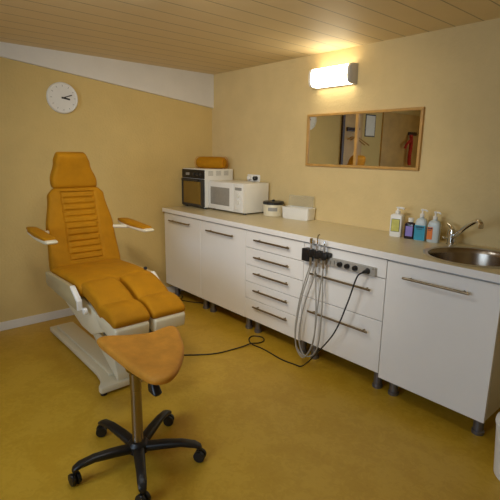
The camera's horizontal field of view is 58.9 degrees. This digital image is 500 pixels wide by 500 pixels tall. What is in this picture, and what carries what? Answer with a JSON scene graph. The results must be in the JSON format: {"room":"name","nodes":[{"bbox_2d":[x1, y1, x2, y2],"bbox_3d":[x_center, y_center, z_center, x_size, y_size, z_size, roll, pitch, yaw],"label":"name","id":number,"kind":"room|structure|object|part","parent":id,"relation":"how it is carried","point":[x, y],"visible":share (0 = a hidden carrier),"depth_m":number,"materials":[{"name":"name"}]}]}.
{"room":"podiatry treatment room","nodes":[
{"label":"podiatry treatment room","id":0,"kind":"room"},
{"bbox_2d":[0,57,211,321],"bbox_3d":[-2.084,-0.400,3.209,4.600,2.140,0.100,-10,16,-40],"label":"wall","id":1,"kind":"structure","parent":0,"point":[137,145],"depth_m":3.68,"materials":[{"name":"paint"}]},
{"bbox_2d":[46,82,77,113],"bbox_3d":[-1.472,-1.194,3.476,0.236,0.236,0.038,-10,16,-40],"label":"wall clock","id":2,"kind":"object","parent":1,"relation":"attached to","point":[61,97],"visible":1,"depth_m":3.46,"materials":[{"name":"white plastic"}]},
{"bbox_2d":[0,286,182,330],"bbox_3d":[-2.070,0.622,3.384,4.380,0.070,0.014,-10,16,-40],"label":"baseboard","id":3,"kind":"structure","parent":1,"relation":"attached to","point":[29,320],"depth_m":3.65,"materials":[{"name":"white paint"}]},
{"bbox_2d":[0,42,213,107],"bbox_3d":[-1.383,-1.391,3.515,2.690,0.314,0.030,-10,16,-40],"label":"beam","id":4,"kind":"structure","parent":1,"relation":"attached to","point":[197,88],"depth_m":3.77,"materials":[{"name":"white paint"}]},
{"bbox_2d":[0,290,499,499],"bbox_3d":[-0.525,1.098,1.686,4.600,0.080,4.900,-10,16,-40],"label":"floor","id":5,"kind":"structure","parent":0,"point":[268,427],"depth_m":2.31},
{"bbox_2d":[26,152,184,395],"bbox_3d":[-0.974,0.073,2.893,0.724,1.388,1.384,-10,16,-40],"label":"chair","id":6,"kind":"object","parent":5,"relation":"on","point":[109,295],"visible":1,"depth_m":2.88,"materials":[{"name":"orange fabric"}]},
{"bbox_3d":[-1.306,-0.083,2.746,0.074,0.031,0.490,-10,16,-40],"label":"armrest","id":7,"kind":"part","parent":6,"relation":"part of","materials":[{"name":"orange leather"}]},
{"bbox_3d":[-1.150,0.240,2.715,0.024,0.132,0.563,-10,16,-40],"label":"panel","id":8,"kind":"part","parent":6,"relation":"part of","materials":[{"name":"beige paint"}]},
{"bbox_3d":[-1.183,-0.155,3.102,0.488,0.561,0.198,-10,16,-40],"label":"backrest","id":9,"kind":"part","parent":6,"relation":"part of","materials":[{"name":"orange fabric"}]},
{"bbox_3d":[-0.888,0.340,2.828,0.410,0.206,0.716,-10,16,-40],"label":"seat frame","id":10,"kind":"part","parent":6,"relation":"part of","materials":[{"name":"beige plastic"}]},
{"bbox_3d":[-0.940,0.349,2.522,0.025,0.042,0.042,-10,16,-40],"label":"knob","id":11,"kind":"part","parent":6,"relation":"part of","materials":[{"name":"white plastic"}]},
{"bbox_3d":[-1.132,0.704,3.065,0.271,0.040,1.142,-10,16,-40],"label":"foot plate","id":12,"kind":"part","parent":6,"relation":"part of","materials":[{"name":"beige plastic"}]},
{"bbox_3d":[-0.981,0.167,2.902,0.472,0.121,0.535,-10,16,-40],"label":"seat","id":13,"kind":"part","parent":6,"relation":"part of","materials":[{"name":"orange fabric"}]},
{"bbox_3d":[-0.839,-0.174,3.190,0.074,0.031,0.490,-10,16,-40],"label":"armrest","id":14,"kind":"part","parent":6,"relation":"part of","materials":[{"name":"beige plastic"}]},
{"bbox_2d":[68,326,206,499],"bbox_3d":[-0.513,0.716,2.020,0.628,0.522,0.599,-10,16,-40],"label":"stool","id":15,"kind":"object","parent":5,"relation":"on","point":[156,357],"visible":1,"depth_m":2.00,"materials":[{"name":"leather"}]},
{"bbox_3d":[-0.649,0.916,1.957,0.264,0.054,0.052,-8,15,-34],"label":"leg","id":16,"kind":"part","parent":15,"relation":"part of","materials":[{"name":"black plastic"}]},
{"bbox_3d":[-0.647,0.875,2.143,0.264,0.054,0.052,10,15,36],"label":"leg","id":17,"kind":"part","parent":15,"relation":"part of","materials":[{"name":"black plastic"}]},
{"bbox_3d":[-0.469,0.932,1.897,0.052,0.054,0.264,-3,13,-17],"label":"leg","id":18,"kind":"part","parent":15,"relation":"part of","materials":[{"name":"black plastic"}]},
{"bbox_3d":[-0.424,0.470,2.055,0.384,0.054,0.553,-10,16,-40],"label":"seat","id":19,"kind":"part","parent":15,"relation":"part of","materials":[{"name":"leather"}]},
{"bbox_3d":[-0.422,0.571,1.917,0.044,0.095,0.108,-10,16,-40],"label":"lever","id":20,"kind":"part","parent":15,"relation":"part of","materials":[{"name":"black plastic"}]},
{"bbox_3d":[-0.465,0.866,2.198,0.052,0.054,0.264,5,13,18],"label":"leg","id":21,"kind":"part","parent":15,"relation":"part of","materials":[{"name":"black plastic"}]},
{"bbox_3d":[-0.355,0.901,2.047,0.264,0.054,0.052,1,12,1],"label":"leg","id":22,"kind":"part","parent":15,"relation":"part of","materials":[{"name":"black plastic"}]},
{"bbox_2d":[164,212,209,308],"bbox_3d":[-0.425,0.058,4.269,0.612,0.840,0.598,-10,16,-40],"label":"base cabinet","id":23,"kind":"object","parent":5,"relation":"on","point":[182,233],"visible":0.39,"depth_m":4.06,"materials":[{"name":"laminate"}]},
{"bbox_3d":[-0.722,0.379,4.412,0.068,0.142,0.068,-10,16,-40],"label":"leg","id":24,"kind":"part","parent":23,"relation":"part of","materials":[{"name":"metal"}]},
{"bbox_3d":[-0.639,-0.249,4.012,0.037,0.013,0.340,-10,16,-40],"label":"handle","id":25,"kind":"part","parent":23,"relation":"part of","materials":[{"name":"metal"}]},
{"bbox_3d":[-0.400,0.464,4.053,0.068,0.142,0.068,-10,16,-40],"label":"leg","id":26,"kind":"part","parent":23,"relation":"part of","materials":[{"name":"metal"}]},
{"bbox_2d":[162,205,499,282],"bbox_3d":[0.474,-0.142,3.201,0.615,0.038,3.280,-10,16,-40],"label":"countertop","id":27,"kind":"structure","parent":23,"relation":"on","point":[367,241],"depth_m":2.88,"materials":[{"name":"laminate"}]},
{"bbox_2d":[181,168,232,208],"bbox_3d":[-0.429,-0.607,4.306,0.378,0.368,0.371,-10,16,-40],"label":"oven","id":28,"kind":"object","parent":27,"relation":"on","point":[195,181],"visible":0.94,"depth_m":4.16,"materials":[{"name":"black metal"}]},
{"bbox_3d":[-0.548,-0.551,4.224,0.014,0.210,0.295,-10,16,-40],"label":"door glass","id":29,"kind":"part","parent":28,"relation":"part of","materials":[{"name":"brown glass"}]},
{"bbox_3d":[-0.544,-0.552,4.217,0.020,0.255,0.362,-10,16,-40],"label":"door","id":30,"kind":"part","parent":28,"relation":"part of","materials":[{"name":"black glass"}]},
{"bbox_3d":[-0.538,-0.720,4.181,0.015,0.080,0.360,-10,16,-40],"label":"control panel","id":31,"kind":"part","parent":28,"relation":"part of","materials":[{"name":"black plastic"}]},
{"bbox_2d":[195,156,227,168],"bbox_3d":[-0.370,-0.837,4.244,0.327,0.113,0.113,7,14,25],"label":"bolster cushion","id":32,"kind":"object","parent":28,"relation":"on","point":[201,162],"visible":0.96,"depth_m":4.19,"materials":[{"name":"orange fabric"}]},
{"bbox_2d":[209,180,268,214],"bbox_3d":[-0.115,-0.486,4.016,0.310,0.266,0.499,-10,16,-40],"label":"microwave","id":33,"kind":"object","parent":27,"relation":"on","point":[240,196],"visible":0.97,"depth_m":3.87,"materials":[{"name":"white plastic"}]},
{"bbox_3d":[-0.257,-0.486,3.978,0.020,0.246,0.365,-10,16,-40],"label":"door","id":34,"kind":"part","parent":33,"relation":"part of","materials":[{"name":"white plastic"}]},
{"bbox_3d":[-0.093,-0.443,3.795,0.020,0.246,0.127,-10,16,-40],"label":"control panel","id":35,"kind":"part","parent":33,"relation":"part of","materials":[{"name":"white plastic"}]},
{"bbox_2d":[263,199,283,216],"bbox_3d":[0.200,-0.364,3.788,0.180,0.137,0.180,-10,16,-40],"label":"canister","id":36,"kind":"object","parent":27,"relation":"on","point":[272,208],"visible":0.98,"depth_m":3.72,"materials":[{"name":"beige plastic"}]},
{"bbox_2d":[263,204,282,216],"bbox_3d":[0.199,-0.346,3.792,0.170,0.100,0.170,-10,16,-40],"label":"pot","id":37,"kind":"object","parent":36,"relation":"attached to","point":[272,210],"depth_m":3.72,"materials":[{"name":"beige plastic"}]},
{"bbox_3d":[0.200,-0.412,3.778,0.180,0.039,0.180,-10,16,-40],"label":"lid","id":38,"kind":"part","parent":36,"relation":"part of","materials":[{"name":"black plastic"}]},
{"bbox_2d":[282,205,315,220],"bbox_3d":[0.396,-0.346,3.601,0.268,0.188,0.132,11,16,40],"label":"storage box","id":39,"kind":"object","parent":27,"relation":"on","point":[301,213],"visible":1,"depth_m":3.56,"materials":[{"name":"white plastic"}]},
{"bbox_2d":[389,207,404,236],"bbox_3d":[0.967,-0.186,2.901,0.085,0.195,0.063,10,15,36],"label":"soap bottle","id":40,"kind":"object","parent":27,"relation":"on","point":[397,219],"visible":1,"depth_m":2.88,"materials":[{"name":"white plastic"}]},
{"bbox_2d":[404,217,414,238],"bbox_3d":[1.028,-0.140,2.839,0.066,0.134,0.053,10,15,36],"label":"bottle","id":41,"kind":"object","parent":27,"relation":"on","point":[410,225],"visible":0.88,"depth_m":2.82,"materials":[{"name":"purple plastic"}]},
{"bbox_2d":[413,209,427,240],"bbox_3d":[1.074,-0.158,2.773,0.071,0.199,0.054,10,15,36],"label":"bottle","id":42,"kind":"object","parent":27,"relation":"on","point":[420,230],"visible":1,"depth_m":2.76,"materials":[{"name":"plastic"}]},
{"bbox_2d":[426,211,441,242],"bbox_3d":[1.136,-0.143,2.727,0.073,0.191,0.058,10,15,36],"label":"lotion bottle","id":43,"kind":"object","parent":27,"relation":"on","point":[434,226],"visible":1,"depth_m":2.71,"materials":[{"name":"plastic"}]},
{"bbox_2d":[423,246,499,267],"bbox_3d":[1.196,0.109,2.387,0.510,0.164,0.510,-10,16,-40],"label":"sink","id":44,"kind":"object","parent":27,"relation":"in","point":[460,255],"visible":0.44,"depth_m":2.56,"materials":[{"name":"metal"}]},
{"bbox_2d":[442,219,483,245],"bbox_3d":[1.225,-0.102,2.533,0.062,0.197,0.374,0,12,-5],"label":"mixer tap","id":45,"kind":"object","parent":27,"relation":"on","point":[452,233],"visible":1,"depth_m":2.62,"materials":[{"name":"silver metal"}]},
{"bbox_3d":[1.219,-0.113,2.494,0.030,0.159,0.305,0,12,-2],"label":"spout","id":46,"kind":"part","parent":45,"relation":"part of","materials":[{"name":"silver metal"}]},
{"bbox_2d":[178,295,210,303],"bbox_3d":[-0.453,0.478,4.263,0.714,0.023,0.162,3,13,8],"label":"cable","id":47,"kind":"object","parent":5,"relation":"on","point":[180,295],"visible":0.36,"depth_m":4.21,"materials":[{"name":"black plastic"}]},
{"bbox_2d":[201,220,252,328],"bbox_3d":[-0.031,0.161,3.829,0.612,0.840,0.598,-10,16,-40],"label":"base cabinet","id":48,"kind":"object","parent":5,"relation":"on","point":[223,247],"visible":0.48,"depth_m":3.62,"materials":[{"name":"laminate"}]},
{"bbox_3d":[-0.328,0.482,3.972,0.068,0.142,0.068,-10,16,-40],"label":"leg","id":49,"kind":"part","parent":48,"relation":"part of","materials":[{"name":"metal"}]},
{"bbox_3d":[-0.244,-0.136,3.572,0.037,0.013,0.355,-10,16,-40],"label":"handle","id":50,"kind":"part","parent":48,"relation":"part of","materials":[{"name":"metal"}]},
{"bbox_3d":[-0.006,0.567,3.612,0.068,0.142,0.068,-10,16,-40],"label":"leg","id":51,"kind":"part","parent":48,"relation":"part of","materials":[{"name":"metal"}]},
{"bbox_2d":[245,230,306,353],"bbox_3d":[0.361,0.264,3.391,0.612,0.840,0.590,-10,16,-40],"label":"base cabinet","id":52,"kind":"object","parent":5,"relation":"on","point":[274,264],"visible":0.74,"depth_m":3.18,"materials":[{"name":"laminate"}]},
{"bbox_3d":[0.066,0.585,3.531,0.068,0.144,0.068,-10,16,-40],"label":"leg","id":53,"kind":"part","parent":52,"relation":"part of","materials":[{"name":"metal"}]},
{"bbox_3d":[0.145,0.462,3.237,0.037,0.013,0.356,-10,16,-40],"label":"handle","id":54,"kind":"part","parent":52,"relation":"part of","materials":[{"name":"metal"}]},
{"bbox_3d":[0.147,0.335,3.209,0.037,0.013,0.356,-10,16,-40],"label":"handle","id":55,"kind":"part","parent":52,"relation":"part of","materials":[{"name":"metal"}]},
{"bbox_3d":[0.149,0.206,3.180,0.037,0.013,0.356,-10,16,-40],"label":"handle","id":56,"kind":"part","parent":52,"relation":"part of","materials":[{"name":"metal"}]},
{"bbox_3d":[0.151,0.085,3.153,0.037,0.013,0.356,-10,16,-40],"label":"handle","id":57,"kind":"part","parent":52,"relation":"part of","materials":[{"name":"metal"}]},
{"bbox_3d":[0.153,-0.042,3.125,0.037,0.013,0.356,-10,16,-40],"label":"handle","id":58,"kind":"part","parent":52,"relation":"part of","materials":[{"name":"metal"}]},
{"bbox_3d":[0.161,0.497,3.267,0.018,0.164,0.588,-10,16,-40],"label":"drawer","id":59,"kind":"part","parent":52,"relation":"part of","materials":[{"name":"white laminate"}]},
{"bbox_3d":[0.163,0.350,3.235,0.018,0.130,0.588,-10,16,-40],"label":"drawer","id":60,"kind":"part","parent":52,"relation":"part of","materials":[{"name":"white laminate"}]},
{"bbox_3d":[0.165,0.220,3.206,0.018,0.128,0.588,-10,16,-40],"label":"drawer","id":61,"kind":"part","parent":52,"relation":"part of","materials":[{"name":"white laminate"}]},
{"bbox_3d":[0.167,0.090,3.177,0.018,0.130,0.588,-10,16,-40],"label":"drawer","id":62,"kind":"part","parent":52,"relation":"part of","materials":[{"name":"white laminate"}]},
{"bbox_3d":[0.169,-0.040,3.148,0.018,0.128,0.588,-10,16,-40],"label":"drawer","id":63,"kind":"part","parent":52,"relation":"part of","materials":[{"name":"white laminate"}]},
{"bbox_3d":[0.383,0.668,3.177,0.068,0.144,0.068,-10,16,-40],"label":"leg","id":64,"kind":"part","parent":52,"relation":"part of","materials":[{"name":"metal"}]},
{"bbox_2d":[301,242,389,388],"bbox_3d":[0.755,0.369,2.944,0.620,0.840,0.616,-10,16,-40],"label":"base cabinet","id":65,"kind":"object","parent":5,"relation":"on","point":[357,338],"depth_m":2.71,"materials":[{"name":"laminate"}]},
{"bbox_2d":[184,269,368,366],"bbox_3d":[0.009,0.372,3.064,1.533,0.762,0.640,4,13,15],"label":"power cord","id":66,"kind":"object","parent":65,"relation":"attached to","point":[365,271],"visible":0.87,"depth_m":2.96,"materials":[{"name":"black plastic"}]},
{"bbox_3d":[0.455,0.682,3.095,0.068,0.154,0.068,-10,16,-40],"label":"leg","id":67,"kind":"part","parent":65,"relation":"part of","materials":[{"name":"metal"}]},
{"bbox_2d":[302,247,331,261],"bbox_3d":[0.417,0.040,2.805,0.068,0.086,0.210,-10,16,-40],"label":"holder","id":68,"kind":"object","parent":65,"relation":"attached to","point":[306,252],"visible":0.95,"depth_m":2.78,"materials":[{"name":"black plastic"}]},
{"bbox_2d":[294,238,316,355],"bbox_3d":[0.369,0.315,2.881,0.168,0.801,0.038,10,16,37],"label":"handpiece","id":69,"kind":"object","parent":68,"relation":"in","point":[311,239],"visible":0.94,"depth_m":2.83,"materials":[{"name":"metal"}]},
{"bbox_2d":[295,240,325,357],"bbox_3d":[0.386,0.322,2.857,0.057,0.809,0.196,-10,16,-40],"label":"handpiece","id":70,"kind":"object","parent":68,"relation":"in","point":[324,246],"visible":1,"depth_m":2.84,"materials":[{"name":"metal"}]},
{"bbox_2d":[298,234,322,356],"bbox_3d":[0.392,0.301,2.839,0.176,0.828,0.040,9,15,34],"label":"handpiece","id":71,"kind":"object","parent":68,"relation":"in","point":[317,245],"visible":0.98,"depth_m":2.82,"materials":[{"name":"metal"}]},
{"bbox_3d":[0.541,0.442,2.769,0.037,0.013,0.460,-10,16,-40],"label":"handle","id":72,"kind":"part","parent":65,"relation":"part of","materials":[{"name":"metal"}]},
{"bbox_3d":[0.545,0.190,2.713,0.037,0.013,0.460,-10,16,-40],"label":"handle","id":73,"kind":"part","parent":65,"relation":"part of","materials":[{"name":"metal"}]},
{"bbox_3d":[0.559,0.516,2.804,0.018,0.319,0.614,-10,16,-40],"label":"drawer","id":74,"kind":"part","parent":65,"relation":"part of","materials":[{"name":"white laminate"}]},
{"bbox_3d":[0.564,0.234,2.742,0.018,0.251,0.614,-10,16,-40],"label":"drawer","id":75,"kind":"part","parent":65,"relation":"part of","materials":[{"name":"white laminate"}]},
{"bbox_3d":[0.567,0.055,2.702,0.018,0.108,0.614,-10,16,-40],"label":"panel","id":76,"kind":"part","parent":65,"relation":"part of","materials":[{"name":"white laminate"}]},
{"bbox_3d":[0.560,0.091,2.668,0.042,0.052,0.445,-10,16,-40],"label":"control strip","id":77,"kind":"part","parent":65,"relation":"part of","materials":[{"name":"grey plastic"}]},
{"bbox_3d":[0.788,0.770,2.722,0.068,0.154,0.068,-10,16,-40],"label":"leg","id":78,"kind":"part","parent":65,"relation":"part of","materials":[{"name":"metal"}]},
{"bbox_2d":[378,260,499,435],"bbox_3d":[1.158,0.473,2.499,0.612,0.840,0.598,-10,16,-40],"label":"base cabinet","id":79,"kind":"object","parent":5,"relation":"on","point":[440,339],"visible":1,"depth_m":2.27,"materials":[{"name":"laminate"}]},
{"bbox_3d":[0.861,0.800,2.644,0.068,0.130,0.068,-10,16,-40],"label":"leg","id":80,"kind":"part","parent":79,"relation":"part of","materials":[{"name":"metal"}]},
{"bbox_3d":[0.940,0.179,2.249,0.037,0.013,0.351,-10,16,-40],"label":"handle","id":81,"kind":"part","parent":79,"relation":"part of","materials":[{"name":"metal"}]},
{"bbox_3d":[1.182,0.885,2.284,0.068,0.130,0.068,-10,16,-40],"label":"leg","id":82,"kind":"part","parent":79,"relation":"part of","materials":[{"name":"metal"}]},
{"bbox_2d":[493,412,499,480],"bbox_3d":[1.225,0.882,1.939,0.290,0.286,0.290,-10,16,-40],"label":"waste bin","id":83,"kind":"object","parent":5,"relation":"on","point":[496,467],"visible":1,"depth_m":1.96,"materials":[{"name":"white plastic"}]},
{"bbox_3d":[1.226,0.763,1.913,0.290,0.042,0.290,-10,16,-40],"label":"lid","id":84,"kind":"part","parent":83,"relation":"part of","materials":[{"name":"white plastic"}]},
{"bbox_2d":[0,0,499,74],"bbox_3d":[-0.491,-1.070,1.208,4.600,0.080,4.900,-10,16,-40],"label":"ceiling","id":85,"kind":"structure","parent":0,"point":[213,37],"depth_m":2.64,"materials":[{"name":"beige wood"}]},
{"bbox_2d":[212,18,499,248],"bbox_3d":[1.189,-0.279,2.895,0.100,2.140,4.700,-10,16,-40],"label":"wall","id":86,"kind":"structure","parent":0,"point":[259,113],"depth_m":3.00,"materials":[{"name":"beige paint"}]},
{"bbox_2d":[247,174,259,181],"bbox_3d":[0.020,-0.661,4.069,0.052,0.064,0.170,-10,16,-40],"label":"wall socket","id":87,"kind":"object","parent":86,"relation":"attached to","point":[251,177],"visible":0.98,"depth_m":4.07,"materials":[{"name":"white plastic"}]},
{"bbox_2d":[308,62,358,88],"bbox_3d":[0.601,-1.268,3.227,0.102,0.140,0.380,-10,16,-40],"label":"wall lamp","id":88,"kind":"object","parent":86,"relation":"attached to","point":[344,74],"visible":1,"depth_m":3.17,"materials":[{"name":"beige plastic"}]},
{"bbox_2d":[305,107,424,170],"bbox_3d":[0.775,-0.791,3.180,0.024,0.395,0.973,-10,16,-40],"label":"wall mirror","id":89,"kind":"object","parent":86,"relation":"attached to","point":[384,138],"visible":1,"depth_m":3.12,"materials":[{"name":"brown wood"}]},
{"bbox_3d":[0.617,-0.834,3.363,0.009,0.359,0.446,-10,16,-40],"label":"mirror pane","id":90,"kind":"part","parent":89,"relation":"part of","materials":[{"name":"clear glass"}]},
{"bbox_3d":[0.932,-0.751,3.011,0.009,0.359,0.468,-10,16,-40],"label":"mirror pane","id":91,"kind":"part","parent":89,"relation":"part of","materials":[{"name":"clear glass"}]}
]}

